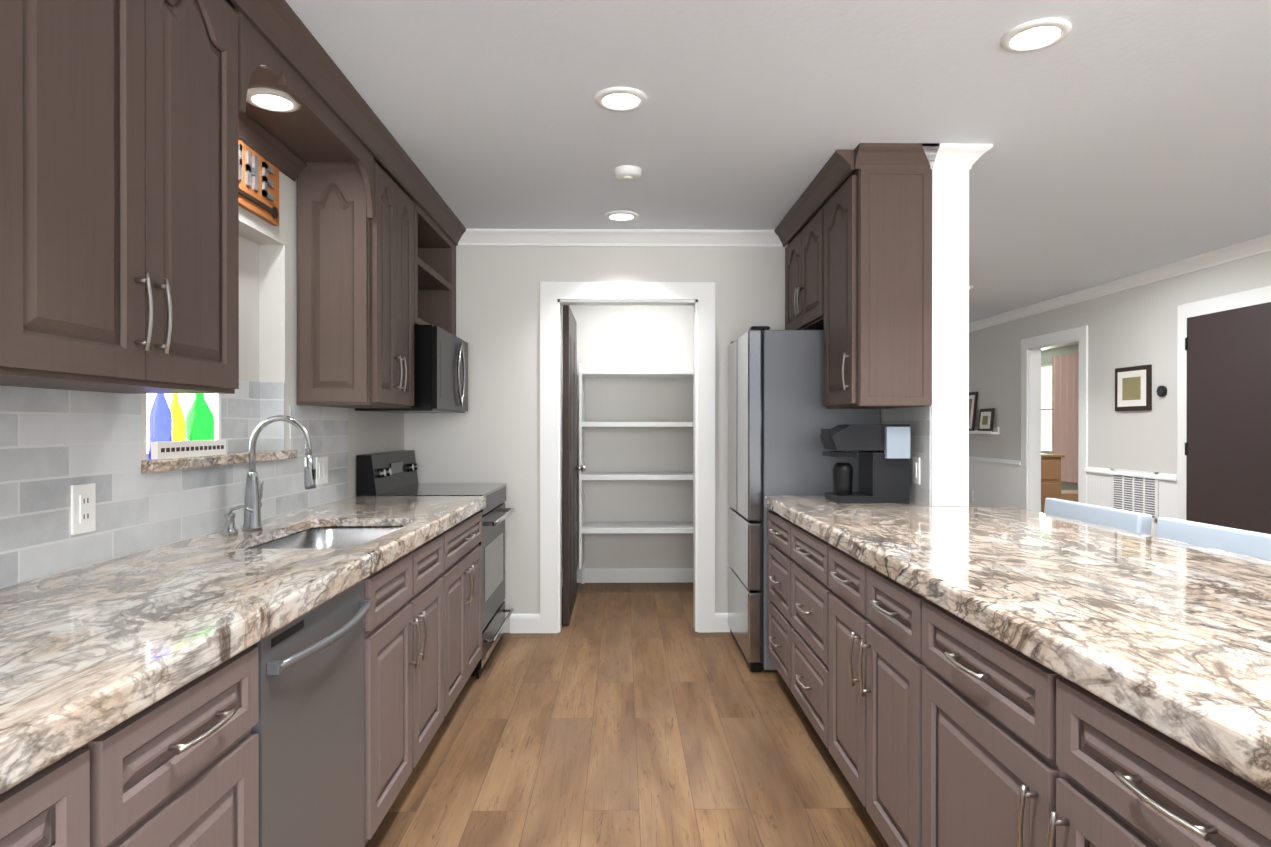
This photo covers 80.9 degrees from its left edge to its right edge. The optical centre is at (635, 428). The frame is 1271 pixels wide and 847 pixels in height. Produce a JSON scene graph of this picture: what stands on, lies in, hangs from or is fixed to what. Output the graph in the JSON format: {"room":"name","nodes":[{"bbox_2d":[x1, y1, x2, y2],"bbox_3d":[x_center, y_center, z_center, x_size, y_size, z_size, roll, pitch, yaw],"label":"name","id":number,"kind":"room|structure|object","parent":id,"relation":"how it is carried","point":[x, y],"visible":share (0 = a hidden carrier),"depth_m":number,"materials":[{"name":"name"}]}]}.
{"room":"kitchen","nodes":[
{"label":"kitchen","id":0,"kind":"room"},
{"bbox_2d":[0,170,403,588],"bbox_3d":[-1.433,0.034,1.860,0.150,2.440,5.570,0,0,-1],"label":"wall","id":1,"kind":"structure","parent":0,"point":[267,302],"depth_m":2.92,"materials":[{"name":"grey paint"}]},
{"bbox_2d":[0,0,39,383],"bbox_3d":[-1.181,-0.603,0.777,0.312,1.030,0.952,0,0,-1],"label":"upper cabinet","id":2,"kind":"object","parent":1,"relation":"attached to","point":[19,19],"depth_m":1.25,"materials":[{"name":"paint"}]},
{"bbox_2d":[0,0,238,393],"bbox_3d":[-1.194,-0.605,1.539,0.312,1.030,0.876,0,0,-1],"label":"upper cabinet","id":3,"kind":"object","parent":1,"relation":"attached to","point":[119,221],"depth_m":1.56,"materials":[{"name":"paint"}]},
{"bbox_2d":[0,380,347,587],"bbox_3d":[-1.353,0.082,1.467,0.018,0.515,4.220,0,0,-1],"label":"tile backsplash","id":4,"kind":"structure","parent":1,"relation":"attached to","point":[55,444],"depth_m":1.95,"materials":[{"name":"grey tile"}]},
{"bbox_2d":[71,483,95,534],"bbox_3d":[-1.345,0.196,1.817,0.009,0.118,0.075,0,0,-1],"label":"electrical outlet plate","id":5,"kind":"object","parent":4,"relation":"attached to","point":[83,508],"depth_m":1.81,"materials":[{"name":"white plastic"}]},
{"bbox_2d":[316,456,327,484],"bbox_3d":[-1.368,0.184,3.256,0.010,0.118,0.118,0,0,-1],"label":"electrical outlet plate","id":6,"kind":"object","parent":4,"relation":"attached to","point":[321,462],"depth_m":3.24,"materials":[{"name":"white plastic"}]},
{"bbox_2d":[147,394,220,456],"bbox_3d":[-1.454,-0.046,2.346,0.010,0.264,0.535,0,0,-1],"label":"window","id":7,"kind":"structure","parent":1,"relation":"in","point":[213,401],"depth_m":2.46,"materials":[{"name":"white"}]},
{"bbox_2d":[141,450,296,472],"bbox_3d":[-1.401,0.104,2.500,0.133,0.034,0.920,0,0,-1],"label":"sill","id":8,"kind":"structure","parent":1,"relation":"attached to","point":[149,465],"depth_m":2.34,"materials":[{"name":"beige stone"}]},
{"bbox_2d":[151,440,225,458],"bbox_3d":[-1.344,0.062,2.256,0.018,0.049,0.360,0,0,-1],"label":"sign","id":9,"kind":"object","parent":8,"relation":"on","point":[174,449],"depth_m":2.21,"materials":[{"name":"white wood"}]},
{"bbox_2d":[238,139,278,225],"bbox_3d":[-1.355,-0.876,2.568,0.029,0.215,0.530,0,0,-1],"label":"sign","id":10,"kind":"object","parent":1,"relation":"attached to","point":[258,185],"visible":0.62,"depth_m":2.67,"materials":[{"name":"brown wood"}]},
{"bbox_2d":[234,6,373,218],"bbox_3d":[-1.210,-0.986,2.501,0.312,0.275,1.048,0,0,-1],"label":"valance","id":11,"kind":"object","parent":1,"relation":"attached to","point":[313,128],"visible":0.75,"depth_m":2.59,"materials":[{"name":"paint"}]},
{"bbox_2d":[246,87,300,111],"bbox_3d":[-1.173,-1.056,2.406,0.170,0.012,0.170,0,0,-1],"label":"recessed light","id":12,"kind":"object","parent":11,"relation":"attached to","point":[270,99],"visible":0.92,"depth_m":2.40,"materials":[{"name":"white"}]},
{"bbox_2d":[297,158,420,407],"bbox_3d":[-1.225,-0.611,3.338,0.312,1.030,0.665,0,0,-1],"label":"upper cabinet","id":13,"kind":"object","parent":1,"relation":"attached to","point":[371,293],"depth_m":3.01,"materials":[{"name":"paint"}]},
{"bbox_2d":[355,325,467,412],"bbox_3d":[-1.179,-0.300,4.058,0.426,0.425,0.756,0,0,-1],"label":"microwave","id":14,"kind":"object","parent":13,"relation":"attached to","point":[440,370],"visible":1,"depth_m":3.73,"materials":[{"name":"black metal"}]},
{"bbox_2d":[229,0,465,245],"bbox_3d":[-1.163,-1.099,1.941,0.387,0.175,5.170,0,0,-1],"label":"crown molding","id":15,"kind":"structure","parent":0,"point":[283,30],"depth_m":2.61,"materials":[{"name":"paint"}]},
{"bbox_2d":[404,246,785,632],"bbox_3d":[-0.080,0.026,4.608,2.650,2.440,0.120,0,0,-1],"label":"wall","id":16,"kind":"structure","parent":0,"point":[492,435],"depth_m":4.54,"materials":[{"name":"grey paint"}]},
{"bbox_2d":[562,305,585,624],"bbox_3d":[-0.411,0.228,5.072,0.112,2.008,0.812,0,0,-1],"label":"pantry door","id":17,"kind":"structure","parent":16,"relation":"in","point":[569,455],"depth_m":4.74,"materials":[{"name":"grey"}]},
{"bbox_2d":[458,228,787,246],"bbox_3d":[-0.079,-1.152,4.507,2.090,0.085,0.075,0,0,-1],"label":"crown molding","id":18,"kind":"structure","parent":16,"relation":"attached to","point":[471,237],"depth_m":4.51,"materials":[{"name":"white wood"}]},
{"bbox_2d":[540,282,714,632],"bbox_3d":[-0.048,0.178,4.600,1.065,2.135,0.138,0,0,-1],"label":"door frame","id":19,"kind":"structure","parent":16,"relation":"attached to","point":[699,297],"depth_m":4.54,"materials":[{"name":"white wood"}]},
{"bbox_2d":[365,582,888,846],"bbox_3d":[2.561,1.272,5.997,8.580,0.060,14.100,0,0,-1],"label":"floor","id":20,"kind":"structure","parent":0,"point":[627,715],"depth_m":2.88,"materials":[{"name":"brown wood"}]},
{"bbox_2d":[0,708,147,846],"bbox_3d":[-1.020,0.831,0.748,0.632,0.852,0.584,0,0,-1],"label":"base cabinet","id":21,"kind":"object","parent":20,"relation":"on","point":[96,795],"depth_m":0.99,"materials":[{"name":"paint"}]},
{"bbox_2d":[0,496,485,794],"bbox_3d":[-1.022,0.370,1.520,0.640,0.060,4.315,0,0,-1],"label":"countertop","id":22,"kind":"structure","parent":21,"relation":"on","point":[89,653],"depth_m":1.40,"materials":[{"name":"stone"}]},
{"bbox_2d":[221,505,253,534],"bbox_3d":[-1.260,0.290,2.363,0.101,0.093,0.047,0,0,-1],"label":"soap dispenser","id":23,"kind":"object","parent":22,"relation":"on","point":[229,526],"visible":1,"depth_m":2.35,"materials":[{"name":"silver metal"}]},
{"bbox_2d":[242,415,315,529],"bbox_3d":[-1.182,0.146,2.493,0.244,0.380,0.092,0,0,-1],"label":"faucet","id":24,"kind":"object","parent":22,"relation":"on","point":[253,496],"visible":1,"depth_m":2.46,"materials":[{"name":"silver metal"}]},
{"bbox_2d":[247,526,402,548],"bbox_3d":[-0.991,0.469,2.438,0.419,0.200,0.714,0,0,-1],"label":"sink","id":25,"kind":"object","parent":22,"relation":"in","point":[336,537],"visible":0.04,"depth_m":2.78,"materials":[{"name":"silver metal"}]},
{"bbox_2d":[148,647,258,846],"bbox_3d":[-1.027,0.829,1.164,0.632,0.852,0.514,0,0,-1],"label":"base cabinet","id":26,"kind":"object","parent":20,"relation":"on","point":[179,767],"depth_m":1.25,"materials":[{"name":"paint"}]},
{"bbox_2d":[251,580,370,846],"bbox_3d":[-1.004,0.826,1.724,0.665,0.846,0.596,0,0,-1],"label":"dishwasher","id":27,"kind":"object","parent":20,"relation":"on","point":[308,727],"visible":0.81,"depth_m":1.68,"materials":[{"name":"silver metal"}]},
{"bbox_2d":[364,568,383,844],"bbox_3d":[-1.037,0.828,1.724,0.632,0.852,0.737,0,0,-1],"label":"base cabinet","id":28,"kind":"object","parent":20,"relation":"on","point":[373,584],"depth_m":2.07,"materials":[{"name":"paint"}]},
{"bbox_2d":[384,527,451,816],"bbox_3d":[-1.050,0.825,2.488,0.632,0.852,0.925,0,0,-1],"label":"base cabinet","id":29,"kind":"object","parent":20,"relation":"on","point":[417,585],"depth_m":2.47,"materials":[{"name":"paint"}]},
{"bbox_2d":[356,450,514,678],"bbox_3d":[-1.044,0.690,4.064,0.680,1.115,0.760,0,0,-1],"label":"range","id":30,"kind":"object","parent":20,"relation":"on","point":[392,473],"visible":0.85,"depth_m":3.96,"materials":[{"name":"black metal"}]},
{"bbox_2d":[452,511,481,704],"bbox_3d":[-1.063,0.823,3.247,0.632,0.852,0.860,0,0,-1],"label":"base cabinet","id":31,"kind":"object","parent":20,"relation":"on","point":[467,534],"depth_m":3.28,"materials":[{"name":"paint"}]},
{"bbox_2d":[579,363,692,583],"bbox_3d":[0.397,0.377,5.796,1.646,1.730,0.417,0,0,-1],"label":"pantry shelves","id":32,"kind":"object","parent":20,"relation":"on","point":[644,527],"visible":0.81,"depth_m":5.58,"materials":[{"name":"white wood"}]},
{"bbox_2d":[768,511,783,679],"bbox_3d":[0.973,0.823,3.447,0.625,0.852,0.523,0,0,-1],"label":"base cabinet","id":33,"kind":"object","parent":20,"relation":"on","point":[775,521],"depth_m":3.50,"materials":[{"name":"paint"}]},
{"bbox_2d":[784,518,819,735],"bbox_3d":[0.982,0.824,2.886,0.625,0.852,0.670,0,0,-1],"label":"base cabinet","id":34,"kind":"object","parent":20,"relation":"on","point":[801,547],"depth_m":2.98,"materials":[{"name":"paint"}]},
{"bbox_2d":[728,326,879,671],"bbox_3d":[0.907,0.362,4.173,0.679,1.770,0.755,0,0,-1],"label":"fridge","id":35,"kind":"object","parent":20,"relation":"on","point":[780,415],"visible":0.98,"depth_m":3.79,"materials":[{"name":"silver metal"}]},
{"bbox_2d":[820,539,899,846],"bbox_3d":[0.994,0.826,2.189,0.625,0.852,0.895,0,0,-1],"label":"base cabinet","id":36,"kind":"object","parent":20,"relation":"on","point":[860,605],"depth_m":2.22,"materials":[{"name":"paint"}]},
{"bbox_2d":[1041,453,1064,512],"bbox_3d":[4.528,0.768,8.830,0.810,0.930,0.560,0,0,-1],"label":"dresser","id":37,"kind":"object","parent":20,"relation":"on","point":[1050,475],"visible":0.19,"depth_m":8.57,"materials":[{"name":"brown wood"}]},
{"bbox_2d":[1061,490,1077,501],"bbox_3d":[5.272,0.998,8.921,0.660,0.470,0.445,0,0,-1],"label":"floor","id":38,"kind":"structure","parent":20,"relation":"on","point":[1070,495],"depth_m":8.71,"materials":[{"name":"brown wood"}]},
{"bbox_2d":[900,584,1270,846],"bbox_3d":[1.010,0.829,1.254,0.625,0.852,1.244,0,0,-1],"label":"base cabinet","id":39,"kind":"object","parent":20,"relation":"on","point":[933,724],"depth_m":1.32,"materials":[{"name":"paint"}]},
{"bbox_2d":[764,495,1270,794],"bbox_3d":[1.162,0.370,1.558,0.970,0.060,4.315,0,0,-1],"label":"countertop","id":40,"kind":"structure","parent":39,"relation":"on","point":[1170,638],"depth_m":1.50,"materials":[{"name":"stone"}]},
{"bbox_2d":[820,424,909,502],"bbox_3d":[1.045,0.158,3.403,0.351,0.350,0.240,0,0,-1],"label":"coffee maker","id":41,"kind":"object","parent":40,"relation":"on","point":[884,476],"visible":1,"depth_m":3.32,"materials":[{"name":"black plastic"}]},
{"bbox_2d":[1044,498,1151,534],"bbox_3d":[1.559,0.772,2.858,0.448,0.957,0.580,0,0,-1],"label":"stool","id":42,"kind":"object","parent":20,"relation":"on","point":[1133,521],"visible":0.06,"depth_m":2.77,"materials":[{"name":"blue fabric"}]},
{"bbox_2d":[1156,517,1270,559],"bbox_3d":[1.570,0.774,2.198,0.448,0.957,0.580,0,0,-1],"label":"stool","id":43,"kind":"object","parent":20,"relation":"on","point":[1246,542],"visible":0.06,"depth_m":2.23,"materials":[{"name":"blue fabric"}]},
{"bbox_2d":[562,305,692,567],"bbox_3d":[0.215,0.021,6.063,2.010,2.440,0.120,0,0,-1],"label":"wall","id":44,"kind":"structure","parent":0,"point":[634,336],"depth_m":5.98,"materials":[{"name":"grey paint"}]},
{"bbox_2d":[562,568,692,582],"bbox_3d":[0.276,1.184,6.001,1.890,0.115,0.015,0,0,-1],"label":"baseboard","id":45,"kind":"structure","parent":44,"relation":"attached to","point":[592,575],"depth_m":5.99,"materials":[{"name":"white wood"}]},
{"bbox_2d":[285,0,1270,350],"bbox_3d":[2.561,-1.228,5.990,8.580,0.060,14.100,0,0,-1],"label":"ceiling","id":46,"kind":"structure","parent":0,"point":[1125,138],"depth_m":2.79,"materials":[{"name":"white paint"}]},
{"bbox_2d":[595,87,646,110],"bbox_3d":[-0.052,-1.182,2.685,0.190,0.012,0.190,0,0,-1],"label":"recessed light","id":47,"kind":"object","parent":46,"relation":"in","point":[620,99],"visible":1,"depth_m":2.67,"materials":[{"name":"white"}]},
{"bbox_2d":[605,211,638,220],"bbox_3d":[-0.078,-1.186,4.175,0.190,0.012,0.190,0,0,-1],"label":"recessed light","id":48,"kind":"object","parent":46,"relation":"in","point":[621,215],"visible":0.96,"depth_m":4.16,"materials":[{"name":"white plastic"}]},
{"bbox_2d":[614,165,641,180],"bbox_3d":[-0.035,-1.170,3.435,0.130,0.040,0.130,0,0,-1],"label":"smoke detector","id":49,"kind":"object","parent":46,"relation":"attached to","point":[627,172],"visible":1,"depth_m":3.40,"materials":[{"name":"white plastic"}]},
{"bbox_2d":[1000,17,1071,52],"bbox_3d":[1.205,-1.180,2.246,0.190,0.012,0.190,0,0,-1],"label":"recessed light","id":50,"kind":"object","parent":46,"relation":"in","point":[1036,34],"visible":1,"depth_m":2.24,"materials":[{"name":"white"}]},
{"bbox_2d":[880,409,965,506],"bbox_3d":[1.319,0.025,4.667,0.150,2.440,2.950,0,0,-1],"label":"wall","id":51,"kind":"structure","parent":0,"point":[922,504],"depth_m":3.19,"materials":[{"name":"grey paint"}]},
{"bbox_2d":[785,212,816,329],"bbox_3d":[1.084,-0.840,4.123,0.332,0.575,0.877,0,0,-1],"label":"upper cabinet","id":52,"kind":"object","parent":51,"relation":"attached to","point":[801,251],"depth_m":4.10,"materials":[{"name":"paint"}]},
{"bbox_2d":[817,169,931,408],"bbox_3d":[1.096,-0.611,3.430,0.332,1.030,0.512,0,0,-1],"label":"upper cabinet","id":53,"kind":"object","parent":51,"relation":"attached to","point":[858,269],"depth_m":3.18,"materials":[{"name":"paint"}]},
{"bbox_2d":[774,143,945,246],"bbox_3d":[1.052,-1.150,3.836,0.410,0.085,1.455,0,0,-1],"label":"crown molding","id":54,"kind":"structure","parent":53,"relation":"attached to","point":[843,162],"depth_m":3.18,"materials":[{"name":"paint"}]},
{"bbox_2d":[881,406,930,505],"bbox_3d":[1.260,0.118,3.495,0.008,0.430,0.604,0,0,-1],"label":"tile backsplash","id":55,"kind":"structure","parent":51,"relation":"attached to","point":[919,418],"depth_m":3.30,"materials":[{"name":"grey tile"}]},
{"bbox_2d":[912,457,919,483],"bbox_3d":[1.253,0.189,3.331,0.010,0.118,0.075,0,0,-1],"label":"electrical outlet plate","id":56,"kind":"object","parent":55,"relation":"attached to","point":[915,460],"depth_m":3.32,"materials":[{"name":"white plastic"}]},
{"bbox_2d":[931,169,968,506],"bbox_3d":[1.344,0.072,3.187,0.158,2.355,0.012,0,0,-1],"label":"column","id":57,"kind":"structure","parent":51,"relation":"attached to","point":[950,361],"depth_m":3.18,"materials":[{"name":"white"}]},
{"bbox_2d":[942,144,992,169],"bbox_3d":[1.390,-1.157,6.218,0.105,0.085,6.205,0,0,-1],"label":"crown molding","id":58,"kind":"structure","parent":51,"relation":"attached to","point":[956,156],"depth_m":3.15,"materials":[{"name":"white wood"}]},
{"bbox_2d":[969,504,980,506],"bbox_3d":[1.382,0.731,6.261,0.030,0.790,6.130,0,0,-1],"label":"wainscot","id":59,"kind":"structure","parent":51,"relation":"attached to","point":[970,505],"depth_m":8.55,"materials":[{"name":"white wood"}]},
{"bbox_2d":[1041,344,1078,489],"bbox_3d":[6.455,0.012,9.311,0.120,2.440,7.400,0,0,-1],"label":"wall","id":60,"kind":"structure","parent":0,"point":[1047,355],"depth_m":11.09,"materials":[{"name":"grey paint"}]},
{"bbox_2d":[1041,364,1051,452],"bbox_3d":[6.390,-0.300,11.659,0.130,1.350,1.100,0,0,-1],"label":"room window","id":61,"kind":"structure","parent":60,"relation":"in","point":[1046,408],"depth_m":11.65,"materials":[{"name":"white glass"}]},
{"bbox_2d":[1052,353,1078,482],"bbox_3d":[6.269,-0.148,10.857,0.059,1.850,0.700,0,0,-1],"label":"curtain","id":62,"kind":"object","parent":60,"relation":"hanging from","point":[1065,401],"visible":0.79,"depth_m":10.87,"materials":[{"name":"pink fabric"}]},
{"bbox_2d":[969,251,1270,473],"bbox_3d":[4.010,0.021,6.069,0.120,2.440,13.800,0,0,-1],"label":"wall","id":63,"kind":"structure","parent":0,"point":[1135,326],"depth_m":6.12,"materials":[{"name":"grey paint"}]},
{"bbox_2d":[969,427,998,433],"bbox_3d":[3.863,0.024,8.501,0.089,0.080,0.970,0,0,-1],"label":"shelf ledge","id":64,"kind":"object","parent":63,"relation":"attached to","point":[995,430],"visible":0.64,"depth_m":8.14,"materials":[{"name":"white wood"}]},
{"bbox_2d":[969,392,977,430],"bbox_3d":[3.869,-0.187,8.716,0.064,0.458,0.460,0,0,-1],"label":"picture frame","id":65,"kind":"object","parent":64,"relation":"on","point":[973,397],"visible":0.31,"depth_m":8.53,"materials":[{"name":"black wood"}]},
{"bbox_2d":[978,408,994,431],"bbox_3d":[3.867,-0.086,8.216,0.044,0.258,0.300,0,0,-1],"label":"picture frame","id":66,"kind":"object","parent":64,"relation":"on","point":[986,419],"visible":0.91,"depth_m":8.19,"materials":[{"name":"black wood"}]},
{"bbox_2d":[969,456,1020,507],"bbox_3d":[3.895,0.724,8.432,0.030,0.790,1.755,0,0,-1],"label":"wainscot","id":67,"kind":"structure","parent":63,"relation":"attached to","point":[993,482],"depth_m":8.08,"materials":[{"name":"white wood"}]},
{"bbox_2d":[970,491,973,500],"bbox_3d":[3.889,0.784,8.619,0.010,0.118,0.075,0,0,-1],"label":"outlet","id":68,"kind":"object","parent":67,"relation":"attached to","point":[971,495],"visible":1,"depth_m":8.60,"materials":[{"name":"white plastic"}]},
{"bbox_2d":[1021,325,1087,512],"bbox_3d":[3.985,0.171,7.024,0.138,2.135,1.060,0,0,-1],"label":"door frame","id":69,"kind":"structure","parent":63,"relation":"attached to","point":[1032,348],"depth_m":7.43,"materials":[{"name":"white wood"}]},
{"bbox_2d":[969,234,1270,331],"bbox_3d":[3.943,-1.151,4.264,0.075,0.085,10.200,0,0,-1],"label":"crown molding","id":70,"kind":"structure","parent":63,"relation":"attached to","point":[1262,244],"depth_m":5.75,"materials":[{"name":"white wood"}]},
{"bbox_2d":[1084,467,1176,535],"bbox_3d":[3.937,0.732,5.962,0.030,0.790,1.065,0,0,-1],"label":"wainscot","id":71,"kind":"structure","parent":63,"relation":"attached to","point":[1098,480],"depth_m":5.97,"materials":[{"name":"white wood"}]},
{"bbox_2d":[1111,468,1158,521],"bbox_3d":[3.937,0.522,5.889,0.008,0.380,0.540,0,0,-1],"label":"air vent grille","id":72,"kind":"object","parent":71,"relation":"attached to","point":[1136,494],"visible":0.77,"depth_m":5.86,"materials":[{"name":"white metal"}]},
{"bbox_2d":[1115,365,1151,410],"bbox_3d":[3.941,-0.313,5.906,0.022,0.350,0.400,0,0,-1],"label":"picture frame","id":73,"kind":"object","parent":63,"relation":"attached to","point":[1133,388],"visible":0.98,"depth_m":5.88,"materials":[{"name":"black"}]},
{"bbox_2d":[1156,386,1166,396],"bbox_3d":[3.946,-0.277,5.586,0.023,0.084,0.084,0,0,-1],"label":"thermostat","id":74,"kind":"object","parent":63,"relation":"attached to","point":[1161,391],"visible":0.96,"depth_m":5.57,"materials":[{"name":"black plastic"}]},
{"bbox_2d":[1177,285,1270,533],"bbox_3d":[3.923,0.177,4.857,0.094,2.135,1.130,0,0,-1],"label":"room door","id":75,"kind":"structure","parent":63,"relation":"in","point":[1224,410],"depth_m":4.97,"materials":[{"name":"grey"}]}
]}

